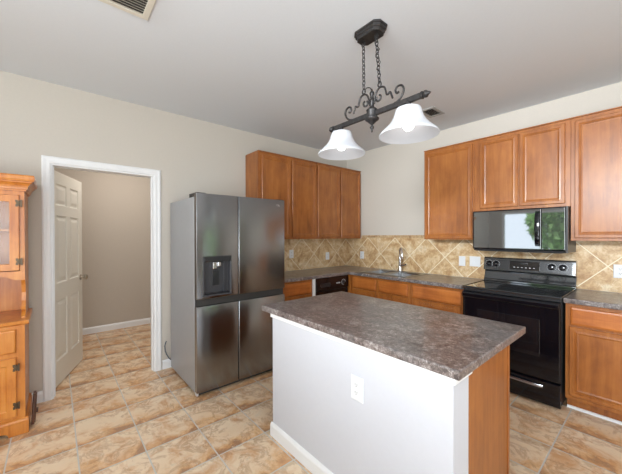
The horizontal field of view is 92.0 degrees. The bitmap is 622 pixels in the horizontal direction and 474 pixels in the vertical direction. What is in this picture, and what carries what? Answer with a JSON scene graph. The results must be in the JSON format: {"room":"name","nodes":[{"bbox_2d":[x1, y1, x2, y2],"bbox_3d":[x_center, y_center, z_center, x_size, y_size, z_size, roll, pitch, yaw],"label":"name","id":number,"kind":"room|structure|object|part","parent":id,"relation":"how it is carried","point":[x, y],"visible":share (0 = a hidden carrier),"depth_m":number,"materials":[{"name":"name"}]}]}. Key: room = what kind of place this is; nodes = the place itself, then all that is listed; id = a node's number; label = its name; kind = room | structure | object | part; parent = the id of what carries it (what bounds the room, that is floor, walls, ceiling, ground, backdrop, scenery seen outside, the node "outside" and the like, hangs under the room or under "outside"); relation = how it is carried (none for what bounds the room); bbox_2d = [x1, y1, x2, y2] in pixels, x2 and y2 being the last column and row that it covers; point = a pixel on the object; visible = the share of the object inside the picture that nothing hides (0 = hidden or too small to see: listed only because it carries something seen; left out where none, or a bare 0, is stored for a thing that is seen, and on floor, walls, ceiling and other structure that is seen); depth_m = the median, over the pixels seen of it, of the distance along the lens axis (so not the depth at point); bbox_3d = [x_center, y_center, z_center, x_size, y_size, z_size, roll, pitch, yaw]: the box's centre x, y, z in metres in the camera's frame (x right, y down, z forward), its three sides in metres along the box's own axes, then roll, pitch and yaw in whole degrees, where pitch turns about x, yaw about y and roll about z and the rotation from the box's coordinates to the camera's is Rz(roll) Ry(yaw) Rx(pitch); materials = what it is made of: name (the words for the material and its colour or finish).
{"room":"kitchen","nodes":[
{"label":"kitchen","id":0,"kind":"room"},
{"bbox_2d":[54,168,150,327],"bbox_3d":[-3.208,0.029,4.428,3.800,2.747,0.120,0,0,-41],"label":"wall","id":1,"kind":"structure","parent":0,"point":[115,208],"depth_m":4.55,"materials":[{"name":"paint"}]},
{"bbox_2d":[83,317,150,334],"bbox_3d":[-3.161,1.355,4.384,3.780,0.094,0.014,0,0,-41],"label":"baseboard","id":2,"kind":"structure","parent":1,"relation":"attached to","point":[90,330],"depth_m":4.55,"materials":[{"name":"white paint"}]},
{"bbox_2d":[0,70,346,392],"bbox_3d":[-2.175,0.036,2.759,7.200,2.747,0.120,0,0,-41],"label":"wall","id":3,"kind":"structure","parent":0,"point":[38,118],"depth_m":2.91,"materials":[{"name":"paint"}]},
{"bbox_2d":[32,391,42,403],"bbox_3d":[-3.575,1.372,1.476,3.370,0.094,0.014,0,0,-41],"label":"baseboard","id":4,"kind":"structure","parent":3,"relation":"attached to","point":[40,393],"depth_m":2.55,"materials":[{"name":"white paint"}]},
{"bbox_2d":[54,170,87,386],"bbox_3d":[-2.491,0.389,3.059,0.175,2.015,0.775,0,0,-21],"label":"door","id":5,"kind":"structure","parent":3,"relation":"in","point":[67,190],"depth_m":3.06,"materials":[{"name":"paint"}]},
{"bbox_3d":[-2.558,0.450,3.384,0.070,0.064,0.064,0,0,-21],"label":"knob","id":6,"kind":"part","parent":5,"relation":"part of","materials":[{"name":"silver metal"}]},
{"bbox_2d":[41,155,161,401],"bbox_3d":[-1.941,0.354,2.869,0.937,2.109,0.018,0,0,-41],"label":"trim","id":7,"kind":"structure","parent":3,"relation":"attached to","point":[46,161],"depth_m":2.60,"materials":[{"name":"white paint"}]},
{"bbox_2d":[245,150,316,238],"bbox_3d":[-0.370,-0.507,4.006,0.941,1.072,0.322,0,0,-41],"label":"upper cabinet","id":8,"kind":"object","parent":3,"relation":"attached to","point":[292,180],"visible":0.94,"depth_m":3.88,"materials":[{"name":"brown wood"}]},
{"bbox_3d":[-0.428,-0.499,3.757,0.434,1.004,0.020,0,0,-41],"label":"door","id":9,"kind":"part","parent":8,"relation":"part of","materials":[{"name":"brown wood"}]},
{"bbox_3d":[-0.373,-1.038,4.006,0.941,0.010,0.316,0,0,-41],"label":"rail","id":10,"kind":"part","parent":8,"relation":"part of","materials":[{"name":"brown wood"}]},
{"bbox_3d":[-0.085,-0.502,4.051,0.416,1.004,0.020,0,0,-41],"label":"door","id":11,"kind":"part","parent":8,"relation":"part of","materials":[{"name":"brown wood"}]},
{"bbox_2d":[284,239,346,270],"bbox_3d":[-0.114,0.254,4.441,1.877,0.454,0.002,0,0,-41],"label":"tile backsplash","id":12,"kind":"structure","parent":3,"relation":"attached to","point":[308,253],"depth_m":4.58,"materials":[{"name":"beige tile"}]},
{"bbox_2d":[289,250,293,257],"bbox_3d":[-0.278,0.243,4.293,0.075,0.118,0.009,0,0,-41],"label":"wall outlet","id":13,"kind":"object","parent":12,"relation":"attached to","point":[291,252],"visible":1,"depth_m":4.29,"materials":[{"name":"white plastic"}]},
{"bbox_2d":[317,162,360,238],"bbox_3d":[0.346,-0.512,4.619,0.940,1.072,0.322,0,0,-41],"label":"upper cabinet","id":14,"kind":"object","parent":3,"relation":"attached to","point":[338,188],"visible":0.9,"depth_m":4.46,"materials":[{"name":"brown wood"}]},
{"bbox_3d":[0.264,-0.504,4.349,0.443,1.004,0.020,0,0,-41],"label":"door","id":15,"kind":"part","parent":14,"relation":"part of","materials":[{"name":"brown wood"}]},
{"bbox_3d":[0.343,-1.043,4.618,0.940,0.010,0.316,0,0,-41],"label":"rail","id":16,"kind":"part","parent":14,"relation":"part of","materials":[{"name":"brown wood"}]},
{"bbox_3d":[0.620,-0.506,4.654,0.440,1.004,0.020,0,0,-41],"label":"door","id":17,"kind":"part","parent":14,"relation":"part of","materials":[{"name":"brown wood"}]},
{"bbox_2d":[0,0,621,150],"bbox_3d":[-0.721,-1.381,1.049,7.440,0.100,8.480,0,0,-41],"label":"ceiling","id":18,"kind":"structure","parent":0,"point":[285,70],"depth_m":2.21,"materials":[{"name":"paint"}]},
{"bbox_2d":[99,0,155,19],"bbox_3d":[-1.024,-1.327,1.619,0.320,0.010,0.310,0,0,-41],"label":"ceiling vent","id":19,"kind":"object","parent":18,"relation":"in","point":[142,9],"visible":1,"depth_m":1.73,"materials":[{"name":"metal"}]},
{"bbox_2d":[318,19,439,159],"bbox_3d":[0.390,-0.962,1.938,0.335,0.749,0.867,0,0,-41],"label":"pendant chandelier","id":20,"kind":"object","parent":18,"relation":"hanging from","point":[409,125],"visible":1,"depth_m":1.89,"materials":[{"name":"metal"}]},
{"bbox_3d":[0.218,-0.669,2.141,0.335,0.161,0.335,0,0,-41],"label":"lamp shade","id":21,"kind":"part","parent":20,"relation":"part of","materials":[{"name":"white glass"}]},
{"bbox_3d":[0.348,-1.121,1.985,0.023,0.354,0.022,0,0,4],"label":"chain","id":22,"kind":"part","parent":20,"relation":"part of","materials":[{"name":"metal"}]},
{"bbox_3d":[0.423,-1.121,1.898,0.026,0.354,0.052,0,0,-41],"label":"chain","id":23,"kind":"part","parent":20,"relation":"part of","materials":[{"name":"metal"}]},
{"bbox_3d":[0.564,-0.660,1.737,0.064,0.090,0.064,0,0,-41],"label":"bulb","id":24,"kind":"part","parent":20,"relation":"part of","materials":[{"name":"white glass"}]},
{"bbox_3d":[0.564,-0.667,1.737,0.335,0.161,0.335,0,0,-41],"label":"lamp shade","id":25,"kind":"part","parent":20,"relation":"part of","materials":[{"name":"white glass"}]},
{"bbox_2d":[422,106,444,117],"bbox_3d":[1.300,-1.341,3.232,0.250,0.010,0.170,0,0,-41],"label":"ceiling vent","id":26,"kind":"object","parent":18,"relation":"in","point":[430,112],"visible":0.83,"depth_m":3.23,"materials":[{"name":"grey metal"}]},
{"bbox_2d":[0,323,621,473],"bbox_3d":[-0.716,1.441,1.064,7.440,0.050,8.480,0,0,-41],"label":"floor","id":27,"kind":"structure","parent":0,"point":[112,413],"depth_m":2.18,"materials":[{"name":"tile"}]},
{"bbox_2d":[0,173,36,437],"bbox_3d":[-2.579,0.484,1.996,1.116,1.856,0.484,0,0,-41],"label":"china hutch","id":28,"kind":"object","parent":27,"relation":"on","point":[15,189],"visible":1,"depth_m":2.16,"materials":[{"name":"brown wood"}]},
{"bbox_3d":[-2.218,0.741,2.034,0.315,0.165,0.019,0,0,-41],"label":"drawer","id":29,"kind":"part","parent":28,"relation":"part of","materials":[{"name":"brown wood"}]},
{"bbox_3d":[-2.217,1.069,2.036,0.315,0.420,0.019,0,0,-41],"label":"door","id":30,"kind":"part","parent":28,"relation":"part of","materials":[{"name":"brown wood"}]},
{"bbox_2d":[0,229,19,231],"bbox_3d":[-2.614,-0.048,2.033,0.952,0.015,0.348,0,0,-41],"label":"shelf","id":31,"kind":"object","parent":28,"relation":"attached to","point":[1,230],"depth_m":2.17,"materials":[{"name":"brown wood"}]},
{"bbox_3d":[-2.252,-0.029,2.050,0.372,0.544,0.019,0,0,-41],"label":"glass door","id":32,"kind":"part","parent":28,"relation":"part of","materials":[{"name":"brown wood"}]},
{"bbox_3d":[-2.481,-0.008,1.879,1.000,0.645,0.018,0,0,-41],"label":"frame","id":33,"kind":"part","parent":28,"relation":"part of","materials":[{"name":"brown wood"}]},
{"bbox_3d":[-2.585,1.316,2.010,1.032,0.026,0.459,0,0,-41],"label":"plinth moulding","id":34,"kind":"part","parent":28,"relation":"part of","materials":[{"name":"brown wood"}]},
{"bbox_2d":[0,308,31,327],"bbox_3d":[-2.584,0.616,2.004,1.044,0.035,0.467,0,0,-41],"label":"countertop","id":35,"kind":"structure","parent":28,"relation":"on","point":[7,318],"depth_m":2.20,"materials":[{"name":"brown wood"}]},
{"bbox_3d":[-2.588,-0.387,2.001,1.116,0.112,0.460,0,0,-41],"label":"crown","id":36,"kind":"part","parent":28,"relation":"part of","materials":[{"name":"brown wood"}]},
{"bbox_2d":[31,390,37,424],"bbox_3d":[-2.102,1.296,2.286,0.040,0.229,0.088,0,0,-41],"label":"wooden block","id":37,"kind":"object","parent":27,"relation":"on","point":[34,403],"visible":1,"depth_m":2.26,"materials":[{"name":"brown wood"}]},
{"bbox_2d":[162,192,284,395],"bbox_3d":[-0.929,0.505,3.193,1.003,1.800,0.841,0,0,-41],"label":"refrigerator","id":38,"kind":"object","parent":27,"relation":"on","point":[227,252],"depth_m":2.84,"materials":[{"name":"grey metal"}]},
{"bbox_3d":[-0.856,0.080,2.743,0.392,0.930,0.058,0,0,-41],"label":"door","id":39,"kind":"part","parent":38,"relation":"part of","materials":[{"name":"metal"}]},
{"bbox_3d":[-0.855,0.987,2.748,0.392,0.750,0.058,0,0,-41],"label":"door","id":40,"kind":"part","parent":38,"relation":"part of","materials":[{"name":"metal"}]},
{"bbox_3d":[-0.855,0.199,2.729,0.256,0.047,0.042,0,0,-41],"label":"dispenser panel","id":41,"kind":"part","parent":38,"relation":"part of","materials":[{"name":"black plastic"}]},
{"bbox_3d":[-0.809,0.364,2.782,0.006,0.275,0.022,0,0,-41],"label":"dispenser rail","id":42,"kind":"part","parent":38,"relation":"part of","materials":[{"name":"black plastic"}]},
{"bbox_3d":[-0.497,0.985,3.054,0.532,0.750,0.058,0,0,-41],"label":"door","id":43,"kind":"part","parent":38,"relation":"part of","materials":[{"name":"metal"}]},
{"bbox_3d":[-0.498,0.078,3.049,0.532,0.930,0.058,0,0,-41],"label":"door","id":44,"kind":"part","parent":38,"relation":"part of","materials":[{"name":"metal"}]},
{"bbox_2d":[283,279,311,300],"bbox_3d":[-0.390,0.963,3.806,0.583,0.874,0.606,0,0,-41],"label":"base cabinet","id":45,"kind":"object","parent":27,"relation":"on","point":[297,289],"visible":0.21,"depth_m":3.61,"materials":[{"name":"brown wood"}]},
{"bbox_3d":[-0.201,0.989,3.582,0.530,0.555,0.020,0,0,-41],"label":"door","id":46,"kind":"part","parent":45,"relation":"part of","materials":[{"name":"brown wood"}]},
{"bbox_2d":[285,265,483,288],"bbox_3d":[0.591,0.504,3.629,1.862,0.039,2.148,0,0,-41],"label":"countertop","id":47,"kind":"structure","parent":45,"relation":"on","point":[456,282],"depth_m":3.69,"materials":[{"name":"stone"}]},
{"bbox_2d":[360,269,425,277],"bbox_3d":[1.087,0.565,4.004,0.500,0.179,0.740,0,0,-41],"label":"sink","id":48,"kind":"object","parent":47,"relation":"in","point":[405,274],"visible":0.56,"depth_m":4.05,"materials":[{"name":"metal"}]},
{"bbox_3d":[0.944,0.565,4.132,0.390,0.178,0.280,0,0,-41],"label":"bowl","id":49,"kind":"part","parent":48,"relation":"part of","materials":[{"name":"metal"}]},
{"bbox_3d":[1.175,0.566,3.862,0.390,0.178,0.330,0,0,-41],"label":"bowl","id":50,"kind":"part","parent":48,"relation":"part of","materials":[{"name":"metal"}]},
{"bbox_2d":[398,247,406,270],"bbox_3d":[1.236,0.306,4.121,0.096,0.336,0.143,0,0,-25],"label":"kitchen faucet","id":51,"kind":"object","parent":47,"relation":"on","point":[400,248],"visible":0.98,"depth_m":4.14,"materials":[{"name":"silver metal"}]},
{"bbox_2d":[312,275,347,295],"bbox_3d":[0.086,0.959,4.189,0.630,0.867,0.630,0,0,-41],"label":"dishwasher","id":52,"kind":"object","parent":27,"relation":"on","point":[320,286],"visible":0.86,"depth_m":3.94,"materials":[{"name":"black plastic"}]},
{"bbox_3d":[0.191,0.625,3.887,0.194,0.052,0.005,0,0,-41],"label":"latch handle","id":53,"kind":"part","parent":52,"relation":"part of","materials":[{"name":"black plastic"}]},
{"bbox_3d":[0.280,0.993,3.994,0.590,0.590,0.025,0,0,-41],"label":"door","id":54,"kind":"part","parent":52,"relation":"part of","materials":[{"name":"black"}]},
{"bbox_2d":[348,275,351,292],"bbox_3d":[0.576,0.907,4.614,0.613,0.774,0.638,0,0,-41],"label":"base cabinet","id":55,"kind":"object","parent":27,"relation":"on","point":[349,276],"visible":0.04,"depth_m":4.18,"materials":[{"name":"brown wood"}]},
{"bbox_2d":[352,275,410,303],"bbox_3d":[1.080,0.959,4.027,0.606,0.874,0.904,0,0,-41],"label":"base cabinet","id":56,"kind":"object","parent":27,"relation":"on","point":[392,290],"visible":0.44,"depth_m":3.77,"materials":[{"name":"brown wood"}]},
{"bbox_3d":[0.708,0.622,4.009,0.020,0.140,0.386,0,0,-41],"label":"drawer","id":57,"kind":"part","parent":56,"relation":"part of","materials":[{"name":"brown wood"}]},
{"bbox_3d":[0.708,0.985,4.011,0.020,0.555,0.386,0,0,-41],"label":"door","id":58,"kind":"part","parent":56,"relation":"part of","materials":[{"name":"brown wood"}]},
{"bbox_3d":[0.995,0.624,3.672,0.020,0.140,0.414,0,0,-41],"label":"drawer","id":59,"kind":"part","parent":56,"relation":"part of","materials":[{"name":"brown wood"}]},
{"bbox_3d":[0.996,0.986,3.674,0.020,0.555,0.414,0,0,-41],"label":"door","id":60,"kind":"part","parent":56,"relation":"part of","materials":[{"name":"brown wood"}]},
{"bbox_2d":[270,313,509,473],"bbox_3d":[0.383,0.972,1.858,0.664,0.875,1.298,0,0,-41],"label":"kitchen island","id":61,"kind":"object","parent":27,"relation":"on","point":[411,419],"visible":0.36,"depth_m":1.49,"materials":[{"name":"white paint"}]},
{"bbox_3d":[0.190,1.363,1.694,0.154,0.093,1.298,0,0,-41],"label":"baseboard","id":62,"kind":"part","parent":61,"relation":"part of","materials":[{"name":"white paint"}]},
{"bbox_2d":[351,374,362,403],"bbox_3d":[0.233,0.775,1.534,0.009,0.125,0.080,0,0,-41],"label":"wall outlet","id":63,"kind":"object","parent":61,"relation":"attached to","point":[356,382],"visible":1,"depth_m":1.53,"materials":[{"name":"white plastic"}]},
{"bbox_3d":[0.194,0.552,1.694,0.164,0.033,1.294,0,0,-41],"label":"trim","id":64,"kind":"part","parent":61,"relation":"part of","materials":[{"name":"white paint"}]},
{"bbox_2d":[262,291,525,380],"bbox_3d":[0.414,0.514,1.919,0.838,0.039,1.401,0,0,-41],"label":"island countertop","id":65,"kind":"structure","parent":61,"relation":"on","point":[448,344],"depth_m":1.62,"materials":[{"name":"stone"}]},
{"bbox_3d":[0.850,0.973,1.425,0.502,0.874,0.008,0,0,-41],"label":"panel","id":66,"kind":"part","parent":61,"relation":"part of","materials":[{"name":"brown wood"}]},
{"bbox_2d":[411,283,463,314],"bbox_3d":[1.570,0.961,3.454,0.606,0.874,0.601,0,0,-41],"label":"base cabinet","id":67,"kind":"object","parent":27,"relation":"on","point":[447,299],"visible":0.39,"depth_m":3.23,"materials":[{"name":"brown wood"}]},
{"bbox_3d":[1.349,0.625,3.259,0.020,0.140,0.545,0,0,-41],"label":"drawer","id":68,"kind":"part","parent":67,"relation":"part of","materials":[{"name":"brown wood"}]},
{"bbox_3d":[1.350,0.988,3.261,0.020,0.555,0.545,0,0,-41],"label":"door","id":69,"kind":"part","parent":67,"relation":"part of","materials":[{"name":"brown wood"}]},
{"bbox_2d":[462,256,576,408],"bbox_3d":[1.989,0.811,2.897,0.685,1.179,0.781,0,0,-41],"label":"electric range","id":70,"kind":"object","parent":27,"relation":"on","point":[529,293],"visible":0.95,"depth_m":2.63,"materials":[{"name":"black metal"}]},
{"bbox_3d":[1.742,0.562,2.686,0.028,0.057,0.747,0,0,-41],"label":"door handle","id":71,"kind":"part","parent":70,"relation":"part of","materials":[{"name":"black metal"}]},
{"bbox_3d":[1.768,0.858,2.709,0.038,0.654,0.763,0,0,-41],"label":"oven door","id":72,"kind":"part","parent":70,"relation":"part of","materials":[{"name":"black glass"}]},
{"bbox_2d":[462,280,574,299],"bbox_3d":[1.974,0.494,2.885,0.568,0.028,0.773,0,0,-41],"label":"cooktop","id":73,"kind":"object","parent":70,"relation":"in","point":[528,290],"depth_m":2.82,"materials":[{"name":"black glass"}]},
{"bbox_3d":[2.183,0.295,3.072,0.014,0.090,0.260,0,0,-41],"label":"clock panel","id":74,"kind":"part","parent":70,"relation":"part of","materials":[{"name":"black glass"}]},
{"bbox_3d":[1.740,1.237,2.691,0.035,0.030,0.540,0,0,-41],"label":"drawer handle","id":75,"kind":"part","parent":70,"relation":"part of","materials":[{"name":"silver metal"}]},
{"bbox_3d":[2.190,0.296,3.067,0.018,0.107,0.733,0,0,-41],"label":"control panel","id":76,"kind":"part","parent":70,"relation":"part of","materials":[{"name":"grey"}]},
{"bbox_3d":[1.768,1.290,2.712,0.038,0.192,0.763,0,0,-41],"label":"storage drawer","id":77,"kind":"part","parent":70,"relation":"part of","materials":[{"name":"black metal"}]},
{"bbox_3d":[2.312,0.289,2.890,0.042,0.060,0.060,10,-6,-40],"label":"knob","id":78,"kind":"part","parent":70,"relation":"part of","materials":[{"name":"black"}]},
{"bbox_3d":[2.367,0.290,2.826,0.042,0.060,0.060,10,-6,-40],"label":"knob","id":79,"kind":"part","parent":70,"relation":"part of","materials":[{"name":"black"}]},
{"bbox_2d":[565,303,621,421],"bbox_3d":[2.501,0.965,2.366,0.606,0.874,0.676,0,0,-41],"label":"base cabinet","id":80,"kind":"object","parent":27,"relation":"on","point":[593,335],"visible":0.83,"depth_m":2.30,"materials":[{"name":"brown wood"}]},
{"bbox_2d":[563,289,621,309],"bbox_3d":[2.494,0.508,2.348,0.636,0.039,0.704,0,0,-41],"label":"countertop","id":81,"kind":"structure","parent":80,"relation":"on","point":[602,299],"depth_m":2.38,"materials":[{"name":"stone"}]},
{"bbox_2d":[567,404,621,424],"bbox_3d":[2.337,1.394,2.226,0.018,0.019,0.676,0,0,-41],"label":"trim","id":82,"kind":"structure","parent":80,"relation":"attached to","point":[568,405],"depth_m":2.35,"materials":[{"name":"white paint"}]},
{"bbox_3d":[2.277,0.992,2.177,0.020,0.555,0.620,0,0,-41],"label":"door","id":83,"kind":"part","parent":80,"relation":"part of","materials":[{"name":"brown wood"}]},
{"bbox_3d":[2.278,0.629,2.173,0.020,0.140,0.614,0,0,-41],"label":"drawer","id":84,"kind":"part","parent":80,"relation":"part of","materials":[{"name":"brown wood"}]},
{"bbox_2d":[347,82,621,292],"bbox_3d":[2.693,0.027,2.699,0.120,2.747,6.540,0,0,-41],"label":"wall","id":85,"kind":"structure","parent":0,"point":[392,175],"depth_m":4.11,"materials":[{"name":"paint"}]},
{"bbox_2d":[424,140,473,239],"bbox_3d":[1.676,-0.508,3.540,0.322,1.072,0.572,0,0,-41],"label":"upper cabinet","id":86,"kind":"object","parent":85,"relation":"attached to","point":[448,170],"visible":0.84,"depth_m":3.43,"materials":[{"name":"brown wood"}]},
{"bbox_3d":[1.678,-1.039,3.539,0.316,0.010,0.572,0,0,-41],"label":"rail","id":87,"kind":"part","parent":86,"relation":"part of","materials":[{"name":"brown wood"}]},
{"bbox_2d":[347,235,621,292],"bbox_3d":[1.774,0.123,3.674,0.008,0.792,3.617,0,0,-41],"label":"tile backsplash","id":88,"kind":"structure","parent":85,"relation":"attached to","point":[595,259],"depth_m":3.70,"materials":[{"name":"beige tile"}]},
{"bbox_2d":[360,251,363,258],"bbox_3d":[0.813,0.288,4.795,0.009,0.118,0.075,0,0,-41],"label":"wall outlet","id":89,"kind":"object","parent":88,"relation":"attached to","point":[361,252],"visible":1,"depth_m":4.79,"materials":[{"name":"white plastic"}]},
{"bbox_2d":[459,256,464,265],"bbox_3d":[1.819,0.289,3.618,0.010,0.118,0.075,0,0,-41],"label":"light switch","id":90,"kind":"object","parent":88,"relation":"attached to","point":[461,258],"visible":1,"depth_m":3.62,"materials":[{"name":"white plastic"}]},
{"bbox_2d":[470,256,480,266],"bbox_3d":[1.914,0.286,3.507,0.010,0.118,0.118,0,0,-41],"label":"light switch","id":91,"kind":"object","parent":88,"relation":"attached to","point":[474,260],"visible":1,"depth_m":3.50,"materials":[{"name":"white plastic"}]},
{"bbox_2d":[613,264,621,277],"bbox_3d":[2.685,0.299,2.607,0.009,0.118,0.085,0,0,-41],"label":"wall outlet","id":92,"kind":"object","parent":88,"relation":"attached to","point":[617,269],"visible":1,"depth_m":2.62,"materials":[{"name":"white plastic"}]},
{"bbox_2d":[474,118,570,211],"bbox_3d":[2.121,-0.657,3.019,0.322,0.770,0.793,0,0,-41],"label":"upper cabinet","id":93,"kind":"object","parent":85,"relation":"attached to","point":[530,167],"visible":0.91,"depth_m":2.87,"materials":[{"name":"brown wood"}]},
{"bbox_3d":[1.899,-0.651,3.045,0.020,0.702,0.343,0,0,-41],"label":"door","id":94,"kind":"part","parent":93,"relation":"part of","materials":[{"name":"brown wood"}]},
{"bbox_3d":[2.123,-1.037,3.019,0.316,0.010,0.793,0,0,-41],"label":"rail","id":95,"kind":"part","parent":93,"relation":"part of","materials":[{"name":"brown wood"}]},
{"bbox_2d":[473,206,575,253],"bbox_3d":[2.080,-0.063,2.974,0.445,0.410,0.768,0,0,-41],"label":"microwave","id":96,"kind":"object","parent":93,"relation":"attached to","point":[546,229],"visible":0.97,"depth_m":2.80,"materials":[{"name":"black plastic"}]},
{"bbox_3d":[1.889,-0.072,2.926,0.002,0.363,0.568,0,0,-41],"label":"door","id":97,"kind":"part","parent":96,"relation":"part of","materials":[{"name":"grey mirror"}]},
{"bbox_3d":[2.042,-0.075,2.712,0.047,0.318,0.037,0,0,-41],"label":"handle","id":98,"kind":"part","parent":96,"relation":"part of","materials":[{"name":"black plastic"}]},
{"bbox_3d":[2.131,-0.071,2.644,0.002,0.363,0.161,0,0,-41],"label":"control panel","id":99,"kind":"part","parent":96,"relation":"part of","materials":[{"name":"black glass"}]},
{"bbox_3d":[2.130,-0.650,2.776,0.020,0.702,0.340,0,0,-41],"label":"door","id":100,"kind":"part","parent":93,"relation":"part of","materials":[{"name":"brown wood"}]},
{"bbox_2d":[571,106,621,240],"bbox_3d":[2.604,-0.504,2.455,0.322,1.072,0.688,0,0,-41],"label":"upper cabinet","id":101,"kind":"object","parent":85,"relation":"attached to","point":[596,137],"visible":1,"depth_m":2.49,"materials":[{"name":"brown wood"}]},
{"bbox_3d":[2.606,-1.035,2.454,0.316,0.010,0.688,0,0,-41],"label":"rail","id":102,"kind":"part","parent":101,"relation":"part of","materials":[{"name":"brown wood"}]}
]}

